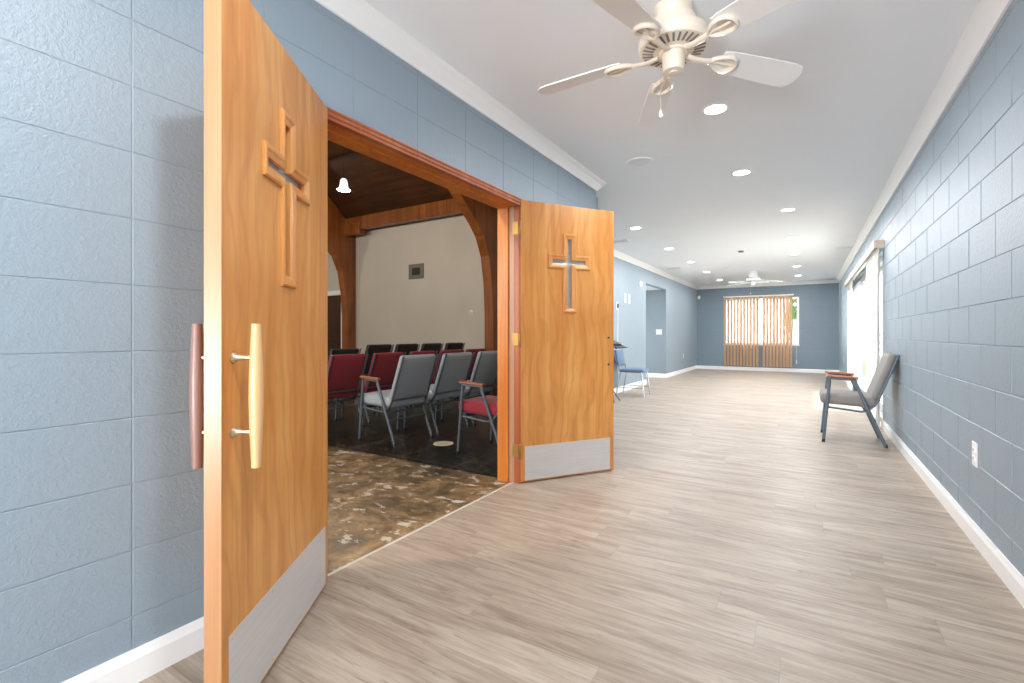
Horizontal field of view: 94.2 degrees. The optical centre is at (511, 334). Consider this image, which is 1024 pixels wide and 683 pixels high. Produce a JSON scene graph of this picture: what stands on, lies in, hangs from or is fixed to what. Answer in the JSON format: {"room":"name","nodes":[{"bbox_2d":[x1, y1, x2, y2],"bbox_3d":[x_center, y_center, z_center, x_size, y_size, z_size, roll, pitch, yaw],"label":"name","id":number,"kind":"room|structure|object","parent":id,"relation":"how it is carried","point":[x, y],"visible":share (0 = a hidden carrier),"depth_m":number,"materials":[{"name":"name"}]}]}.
{"room":"house of worship","nodes":[
{"label":"house of worship","id":0,"kind":"room"},
{"bbox_2d":[0,0,595,682],"bbox_3d":[-1.632,-0.212,0.907,0.190,2.575,9.020,0,0,32],"label":"wall","id":1,"kind":"structure","parent":0,"point":[102,101],"depth_m":1.43,"materials":[{"name":"blue paint"}]},
{"bbox_2d":[62,616,203,682],"bbox_3d":[-2.392,1.024,-0.510,0.014,0.103,5.810,0,0,32],"label":"baseboard","id":2,"kind":"structure","parent":1,"relation":"attached to","point":[148,659],"depth_m":1.50,"materials":[{"name":"white wood"}]},
{"bbox_2d":[189,0,327,682],"bbox_3d":[-0.790,0.046,1.647,0.193,2.033,0.820,0,0,-3],"label":"door","id":3,"kind":"structure","parent":1,"relation":"in","point":[258,373],"depth_m":1.41,"materials":[{"name":"brown wood"}]},
{"bbox_2d":[326,106,522,482],"bbox_3d":[-0.458,0.036,2.783,0.210,2.078,1.765,0,0,32],"label":"door frame","id":4,"kind":"structure","parent":1,"relation":"attached to","point":[343,130],"depth_m":3.44,"materials":[{"name":"brown wood"}]},
{"bbox_2d":[315,0,605,190],"bbox_3d":[-1.498,-1.456,0.870,0.078,0.088,9.098,0,0,32],"label":"crown molding","id":5,"kind":"structure","parent":1,"relation":"attached to","point":[359,14],"depth_m":2.67,"materials":[{"name":"white wood"}]},
{"bbox_2d":[519,200,613,481],"bbox_3d":[0.423,0.046,3.625,0.842,2.033,0.091,0,0,-24],"label":"door","id":6,"kind":"structure","parent":1,"relation":"in","point":[566,336],"depth_m":3.58,"materials":[{"name":"brown wood"}]},
{"bbox_2d":[328,140,452,218],"bbox_3d":[-6.149,-5.109,6.315,13.290,5.616,12.355,0,0,32],"label":"ceiling","id":7,"kind":"structure","parent":0,"point":[375,186],"depth_m":10.31,"materials":[{"name":"brown wood"}]},
{"bbox_2d":[328,142,355,160],"bbox_3d":[-3.837,-3.803,9.915,13.020,0.300,0.140,0,0,32],"label":"beam","id":8,"kind":"structure","parent":7,"relation":"attached to","point":[335,150],"depth_m":9.68,"materials":[{"name":"brown wood"}]},
{"bbox_2d":[337,176,350,191],"bbox_3d":[-2.686,-3.727,7.599,0.210,2.845,0.210,0,0,32],"label":"pendant lamp","id":9,"kind":"object","parent":7,"relation":"hanging from","point":[343,187],"visible":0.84,"depth_m":7.55,"materials":[{"name":"white glass"}]},
{"bbox_2d":[345,198,493,229],"bbox_3d":[-3.141,-2.641,11.037,13.020,0.300,0.140,0,0,32],"label":"beam","id":10,"kind":"structure","parent":7,"relation":"attached to","point":[448,207],"depth_m":10.43,"materials":[{"name":"brown wood"}]},
{"bbox_2d":[328,214,484,353],"bbox_3d":[-3.428,-0.835,11.632,11.905,3.820,0.150,0,0,32],"label":"wall","id":11,"kind":"structure","parent":0,"point":[392,308],"depth_m":10.69,"materials":[{"name":"paint"}]},
{"bbox_2d":[328,290,341,355],"bbox_3d":[-4.714,-0.025,12.390,1.160,2.200,0.120,0,0,32],"label":"door","id":12,"kind":"structure","parent":11,"relation":"in","point":[334,297],"depth_m":12.29,"materials":[{"name":"brown wood"}]},
{"bbox_2d":[409,263,423,279],"bbox_3d":[-2.167,-1.425,10.748,0.460,0.340,0.022,0,0,32],"label":"air vent","id":13,"kind":"object","parent":11,"relation":"in","point":[416,271],"visible":1,"depth_m":10.73,"materials":[{"name":"grey metal"}]},
{"bbox_2d":[138,369,1023,682],"bbox_3d":[-2.968,1.135,8.552,15.936,0.120,20.600,0,0,32],"label":"floor","id":14,"kind":"structure","parent":0,"point":[724,541],"depth_m":2.26,"materials":[{"name":"plastic"}]},
{"bbox_2d":[328,196,355,348],"bbox_3d":[-7.054,-3.311,6.877,0.200,8.772,11.715,0,0,32],"label":"beam","id":15,"kind":"structure","parent":14,"relation":"on","point":[342,249],"depth_m":11.60,"materials":[{"name":"brown wood"}]},
{"bbox_2d":[344,222,364,236],"bbox_3d":[-3.784,-2.515,11.424,0.560,0.260,0.180,0,0,32],"label":"beam","id":16,"kind":"structure","parent":15,"relation":"attached to","point":[353,229],"depth_m":11.34,"materials":[{"name":"brown wood"}]},
{"bbox_2d":[328,348,360,406],"bbox_3d":[-2.612,0.641,6.942,0.630,0.879,0.551,0,0,32],"label":"chair","id":17,"kind":"object","parent":14,"relation":"on","point":[348,350],"visible":0.09,"depth_m":6.78,"materials":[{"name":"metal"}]},
{"bbox_2d":[328,354,368,424],"bbox_3d":[-2.081,0.652,5.541,0.630,0.856,0.551,0,0,32],"label":"chair","id":18,"kind":"object","parent":14,"relation":"on","point":[345,371],"visible":0.56,"depth_m":5.43,"materials":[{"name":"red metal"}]},
{"bbox_2d":[340,344,393,403],"bbox_3d":[-2.273,0.616,7.485,0.649,0.928,0.551,0,0,32],"label":"chair","id":19,"kind":"object","parent":14,"relation":"on","point":[376,348],"visible":0.18,"depth_m":7.25,"materials":[{"name":"black fabric"}]},
{"bbox_2d":[341,352,405,423],"bbox_3d":[-1.756,0.652,6.063,0.630,0.856,0.551,0,0,32],"label":"chair","id":20,"kind":"object","parent":14,"relation":"on","point":[383,366],"visible":0.46,"depth_m":5.89,"materials":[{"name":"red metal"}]},
{"bbox_2d":[358,354,438,446],"bbox_3d":[-1.157,0.641,4.867,0.630,0.879,0.562,0,0,32],"label":"armchair","id":21,"kind":"object","parent":14,"relation":"on","point":[412,378],"visible":1,"depth_m":4.73,"materials":[{"name":"grey fabric"}]},
{"bbox_2d":[394,344,419,354],"bbox_3d":[-1.957,0.616,7.995,0.649,0.928,0.551,0,0,32],"label":"chair","id":22,"kind":"object","parent":14,"relation":"on","point":[407,348],"visible":0.1,"depth_m":7.82,"materials":[{"name":"black fabric"}]},
{"bbox_2d":[378,351,437,415],"bbox_3d":[-1.432,0.652,6.586,0.630,0.856,0.551,0,0,32],"label":"chair","id":23,"kind":"object","parent":14,"relation":"on","point":[411,352],"visible":0.1,"depth_m":6.45,"materials":[{"name":"fabric"}]},
{"bbox_2d":[328,482,513,575],"bbox_3d":[-0.427,1.073,2.763,0.016,0.004,1.645,0,0,32],"label":"threshold","id":24,"kind":"object","parent":14,"relation":"on","point":[434,521],"visible":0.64,"depth_m":2.54,"materials":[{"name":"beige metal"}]},
{"bbox_2d":[420,343,443,353],"bbox_3d":[-1.635,0.616,8.513,0.649,0.928,0.551,0,0,32],"label":"chair","id":25,"kind":"object","parent":14,"relation":"on","point":[435,347],"visible":0.15,"depth_m":8.34,"materials":[{"name":"black fabric"}]},
{"bbox_2d":[410,349,464,409],"bbox_3d":[-1.110,0.652,7.104,0.630,0.856,0.551,0,0,32],"label":"chair","id":26,"kind":"object","parent":14,"relation":"on","point":[441,352],"visible":0.28,"depth_m":6.81,"materials":[{"name":"fabric"}]},
{"bbox_2d":[403,352,474,435],"bbox_3d":[-0.822,0.641,5.407,0.630,0.879,0.551,0,0,32],"label":"chair","id":27,"kind":"object","parent":14,"relation":"on","point":[454,368],"visible":0.84,"depth_m":5.25,"materials":[{"name":"grey fabric"}]},
{"bbox_2d":[433,441,452,445],"bbox_3d":[-0.677,1.071,4.693,0.200,0.008,0.200,0,0,32],"label":"floor plate","id":28,"kind":"object","parent":14,"relation":"on","point":[439,443],"visible":1,"depth_m":4.67,"materials":[{"name":"beige metal"}]},
{"bbox_2d":[444,342,464,350],"bbox_3d":[-1.303,0.616,9.048,0.649,0.928,0.551,0,0,32],"label":"chair","id":29,"kind":"object","parent":14,"relation":"on","point":[448,346],"visible":0.1,"depth_m":8.86,"materials":[{"name":"black fabric"}]},
{"bbox_2d":[438,348,486,401],"bbox_3d":[-0.794,0.652,7.614,0.630,0.856,0.551,0,0,32],"label":"chair","id":30,"kind":"object","parent":14,"relation":"on","point":[476,351],"visible":0.14,"depth_m":7.47,"materials":[{"name":"fabric"}]},
{"bbox_2d":[441,351,497,425],"bbox_3d":[-0.485,0.641,5.951,0.630,0.879,0.551,0,0,32],"label":"chair","id":31,"kind":"object","parent":14,"relation":"on","point":[485,370],"visible":0.68,"depth_m":5.78,"materials":[{"name":"grey fabric"}]},
{"bbox_2d":[448,189,497,388],"bbox_3d":[-3.417,-3.311,4.620,0.200,8.772,11.715,0,0,32],"label":"beam","id":32,"kind":"structure","parent":14,"relation":"on","point":[482,218],"depth_m":9.31,"materials":[{"name":"brown wood"}]},
{"bbox_2d":[456,381,497,453],"bbox_3d":[-0.105,0.641,4.343,0.630,0.879,0.562,0,0,32],"label":"armchair","id":33,"kind":"object","parent":14,"relation":"on","point":[483,405],"visible":0.44,"depth_m":4.21,"materials":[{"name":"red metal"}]},
{"bbox_2d":[614,345,627,400],"bbox_3d":[1.601,0.575,7.598,0.338,0.990,0.500,0,0,32],"label":"music stand","id":34,"kind":"object","parent":14,"relation":"on","point":[615,346],"visible":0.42,"depth_m":7.58,"materials":[{"name":"black metal"}]},
{"bbox_2d":[614,349,649,397],"bbox_3d":[2.125,0.670,8.436,0.550,0.815,0.462,0,0,29],"label":"chair","id":35,"kind":"object","parent":14,"relation":"on","point":[619,355],"visible":1,"depth_m":8.35,"materials":[{"name":"blue fabric"}]},
{"bbox_2d":[819,352,899,447],"bbox_3d":[3.507,0.632,4.844,0.630,0.897,0.572,0,0,32],"label":"armchair","id":36,"kind":"object","parent":14,"relation":"on","point":[868,400],"visible":1,"depth_m":4.68,"materials":[{"name":"grey fabric"}]},
{"bbox_2d":[646,285,659,289],"bbox_3d":[2.583,-1.165,11.526,1.580,0.100,1.730,0,0,32],"label":"ceiling","id":37,"kind":"structure","parent":0,"point":[647,287],"depth_m":11.54,"materials":[{"name":"white paint"}]},
{"bbox_2d":[646,290,660,373],"bbox_3d":[3.065,-0.070,12.304,1.580,2.290,0.100,0,0,32],"label":"wall","id":38,"kind":"structure","parent":0,"point":[653,297],"depth_m":11.94,"materials":[{"name":"blue paint"}]},
{"bbox_2d":[646,373,665,377],"bbox_3d":[3.129,1.024,12.197,1.600,0.103,0.014,0,0,32],"label":"baseboard","id":39,"kind":"structure","parent":38,"relation":"attached to","point":[657,375],"depth_m":11.89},
{"bbox_2d":[656,329,661,334],"bbox_3d":[3.663,-0.062,11.867,0.140,0.130,0.012,0,0,32],"label":"light switch","id":40,"kind":"object","parent":38,"relation":"attached to","point":[658,331],"visible":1,"depth_m":11.86,"materials":[{"name":"white plastic"}]},
{"bbox_2d":[614,257,695,387],"bbox_3d":[2.867,-0.212,10.373,0.120,2.575,10.950,0,0,32],"label":"wall","id":41,"kind":"structure","parent":0,"point":[678,300],"depth_m":10.23,"materials":[{"name":"blue paint"}]},
{"bbox_2d":[617,310,617,383],"bbox_3d":[1.945,0.259,8.762,0.012,1.427,0.020,0,0,32],"label":"cable cover","id":42,"kind":"object","parent":41,"relation":"attached to","point":[617,310],"visible":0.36,"depth_m":8.75,"materials":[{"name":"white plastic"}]},
{"bbox_2d":[614,379,646,392],"bbox_3d":[1.471,1.024,7.997,0.014,0.103,5.440,0,0,32],"label":"baseboard","id":43,"kind":"structure","parent":41,"relation":"attached to","point":[644,381],"depth_m":9.43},
{"bbox_2d":[614,250,697,289],"bbox_3d":[2.951,-1.456,10.321,0.078,0.088,10.950,0,0,32],"label":"crown molding","id":44,"kind":"structure","parent":41,"relation":"attached to","point":[617,254],"depth_m":10.43,"materials":[{"name":"white wood"}]},
{"bbox_2d":[666,365,696,377],"bbox_3d":[4.815,1.024,13.383,0.014,0.103,3.780,0,0,32],"label":"baseboard","id":45,"kind":"structure","parent":41,"relation":"attached to","point":[674,373],"depth_m":13.06,"materials":[{"name":"white wood"}]},
{"bbox_2d":[364,0,979,286],"bbox_3d":[2.024,-1.575,5.335,4.061,0.150,20.800,0,0,32],"label":"ceiling","id":46,"kind":"structure","parent":0,"point":[825,144],"depth_m":3.19,"materials":[{"name":"white paint"}]},
{"bbox_2d":[614,239,630,242],"bbox_3d":[1.728,-1.496,7.637,0.300,0.008,0.200,0,0,32],"label":"ceiling vent","id":47,"kind":"object","parent":46,"relation":"in","point":[622,240],"visible":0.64,"depth_m":7.64,"materials":[{"name":"white plastic"}]},
{"bbox_2d":[629,226,641,229],"bbox_3d":[1.739,-1.496,6.689,0.176,0.008,0.176,0,0,32],"label":"recessed light","id":48,"kind":"object","parent":46,"relation":"in","point":[634,227],"visible":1,"depth_m":6.66,"materials":[{"name":"white"}]},
{"bbox_2d":[626,157,653,166],"bbox_3d":[1.111,-1.495,4.136,0.230,0.010,0.230,0,0,32],"label":"ceiling speaker","id":49,"kind":"object","parent":46,"relation":"attached to","point":[639,161],"visible":1,"depth_m":4.13,"materials":[{"name":"white plastic"}]},
{"bbox_2d":[628,159,651,166],"bbox_3d":[1.111,-1.494,4.136,0.197,0.004,0.197,0,0,-13],"label":"grille","id":50,"kind":"object","parent":49,"relation":"attached to","point":[632,162],"depth_m":4.13,"materials":[{"name":"white metal"}]},
{"bbox_2d":[538,0,802,126],"bbox_3d":[0.794,-1.246,2.196,1.209,0.507,1.265,0,0,-11],"label":"ceiling fan","id":51,"kind":"object","parent":46,"relation":"hanging from","point":[675,37],"visible":1,"depth_m":2.14,"materials":[{"name":"beige"}]},
{"bbox_2d":[701,102,729,115],"bbox_3d":[1.351,-1.496,3.163,0.176,0.008,0.176,0,0,32],"label":"recessed light","id":52,"kind":"object","parent":46,"relation":"in","point":[718,108],"visible":1,"depth_m":3.15,"materials":[{"name":"white plastic"}]},
{"bbox_2d":[731,169,751,175],"bbox_3d":[2.122,-1.496,4.403,0.176,0.008,0.176,0,0,32],"label":"recessed light","id":53,"kind":"object","parent":46,"relation":"in","point":[742,172],"visible":1,"depth_m":4.39,"materials":[{"name":"white"}]},
{"bbox_2d":[729,271,784,293],"bbox_3d":[5.814,-1.232,11.350,1.209,0.537,1.265,0,0,22],"label":"ceiling fan","id":54,"kind":"object","parent":46,"relation":"hanging from","point":[753,278],"visible":1,"depth_m":11.29,"materials":[{"name":"white plastic"}]},
{"bbox_2d":[779,208,795,211],"bbox_3d":[3.311,-1.496,5.713,0.176,0.008,0.176,0,0,32],"label":"recessed light","id":55,"kind":"object","parent":46,"relation":"in","point":[784,209],"visible":1,"depth_m":5.70,"materials":[{"name":"white"}]},
{"bbox_2d":[835,246,852,248],"bbox_3d":[5.729,-1.496,8.167,0.300,0.008,0.200,0,0,32],"label":"ceiling vent","id":56,"kind":"object","parent":46,"relation":"in","point":[842,247],"visible":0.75,"depth_m":8.17,"materials":[{"name":"white plastic"}]},
{"bbox_2d":[696,283,838,369],"bbox_3d":[7.435,-0.212,14.099,3.711,2.575,0.200,0,0,32],"label":"wall","id":57,"kind":"structure","parent":0,"point":[818,348],"depth_m":13.52,"materials":[{"name":"blue paint"}]},
{"bbox_2d":[723,297,799,345],"bbox_3d":[7.350,-0.378,14.092,2.005,1.395,0.122,0,0,32],"label":"window","id":58,"kind":"structure","parent":57,"relation":"in","point":[797,298],"depth_m":14.02,"materials":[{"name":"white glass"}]},
{"bbox_2d":[723,294,796,366],"bbox_3d":[7.251,-0.107,13.977,1.916,2.085,0.059,0,0,32],"label":"vertical blind","id":59,"kind":"object","parent":58,"relation":"attached to","point":[770,299],"visible":1,"depth_m":13.96,"materials":[{"name":"beige fabric"}]},
{"bbox_2d":[697,280,837,289],"bbox_3d":[7.362,-1.456,13.981,3.711,0.088,0.078,0,0,32],"label":"crown molding","id":60,"kind":"structure","parent":57,"relation":"attached to","point":[818,281],"depth_m":13.84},
{"bbox_2d":[697,365,838,372],"bbox_3d":[7.379,1.024,14.008,3.711,0.103,0.014,0,0,32],"label":"baseboard","id":61,"kind":"structure","parent":57,"relation":"attached to","point":[698,366],"depth_m":13.96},
{"bbox_2d":[839,0,1023,576],"bbox_3d":[3.664,-0.212,4.317,0.200,2.575,20.400,0,0,32],"label":"wall","id":62,"kind":"structure","parent":0,"point":[952,229],"depth_m":2.58,"materials":[{"name":"blue paint"}]},
{"bbox_2d":[844,240,884,425],"bbox_3d":[5.487,-0.010,7.534,0.095,2.110,5.070,0,0,32],"label":"vertical blind","id":63,"kind":"object","parent":62,"relation":"attached to","point":[871,258],"visible":0.73,"depth_m":6.10,"materials":[{"name":"white plastic"}]},
{"bbox_2d":[853,255,882,419],"bbox_3d":[5.627,0.050,7.494,0.155,2.050,4.830,0,0,32],"label":"door","id":64,"kind":"structure","parent":62,"relation":"in","point":[857,289],"depth_m":8.69,"materials":[{"name":"silver metal"}]},
{"bbox_2d":[836,0,1011,282],"bbox_3d":[3.546,-1.456,4.390,0.078,0.088,20.400,0,0,32],"label":"crown molding","id":65,"kind":"structure","parent":62,"relation":"attached to","point":[987,14],"depth_m":2.88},
{"bbox_2d":[881,419,1023,607],"bbox_3d":[2.207,1.024,2.173,0.014,0.103,7.780,0,0,32],"label":"baseboard","id":66,"kind":"structure","parent":62,"relation":"attached to","point":[1012,578],"depth_m":2.51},
{"bbox_2d":[972,441,977,467],"bbox_3d":[2.385,0.617,2.456,0.010,0.125,0.080,0,0,32],"label":"wall outlet","id":67,"kind":"object","parent":62,"relation":"attached to","point":[974,444],"visible":1,"depth_m":2.44,"materials":[{"name":"white plastic"}]},
{"bbox_2d":[972,446,974,461],"bbox_3d":[2.383,0.617,2.458,0.003,0.072,0.034,0,0,32],"label":"receptacle","id":68,"kind":"object","parent":67,"relation":"attached to","point":[973,447],"depth_m":2.45,"materials":[{"name":"white plastic"}]},
{"label":"outside","id":69,"kind":"structure","parent":0,"visible":0},
{"bbox_2d":[863,360,865,374],"bbox_3d":[8.258,1.205,24.299,16.400,0.140,18.000,0,0,32],"label":"ground","id":70,"kind":"structure","parent":69,"point":[864,361],"depth_m":16.37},
{"bbox_2d":[785,299,796,339],"bbox_3d":[10.482,-0.307,17.380,0.961,2.835,0.957,0,0,32],"label":"shrub","id":71,"kind":"object","parent":70,"relation":"on","point":[794,301],"visible":0.06,"depth_m":17.19,"materials":[{"name":"green plant"}]},
{"bbox_2d":[792,331,882,359],"bbox_3d":[10.764,0.505,15.728,2.900,1.260,0.120,0,0,32],"label":"fence","id":72,"kind":"object","parent":70,"relation":"on","point":[793,333],"visible":0.03,"depth_m":15.31,"materials":[{"name":"white"}]},
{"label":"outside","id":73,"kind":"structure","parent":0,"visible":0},
{"bbox_2d":[863,354,882,400],"bbox_3d":[14.051,1.190,6.579,15.064,0.170,42.000,0,0,32],"label":"patio slab","id":74,"kind":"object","parent":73,"point":[864,376],"depth_m":11.19,"materials":[{"name":"concrete"}]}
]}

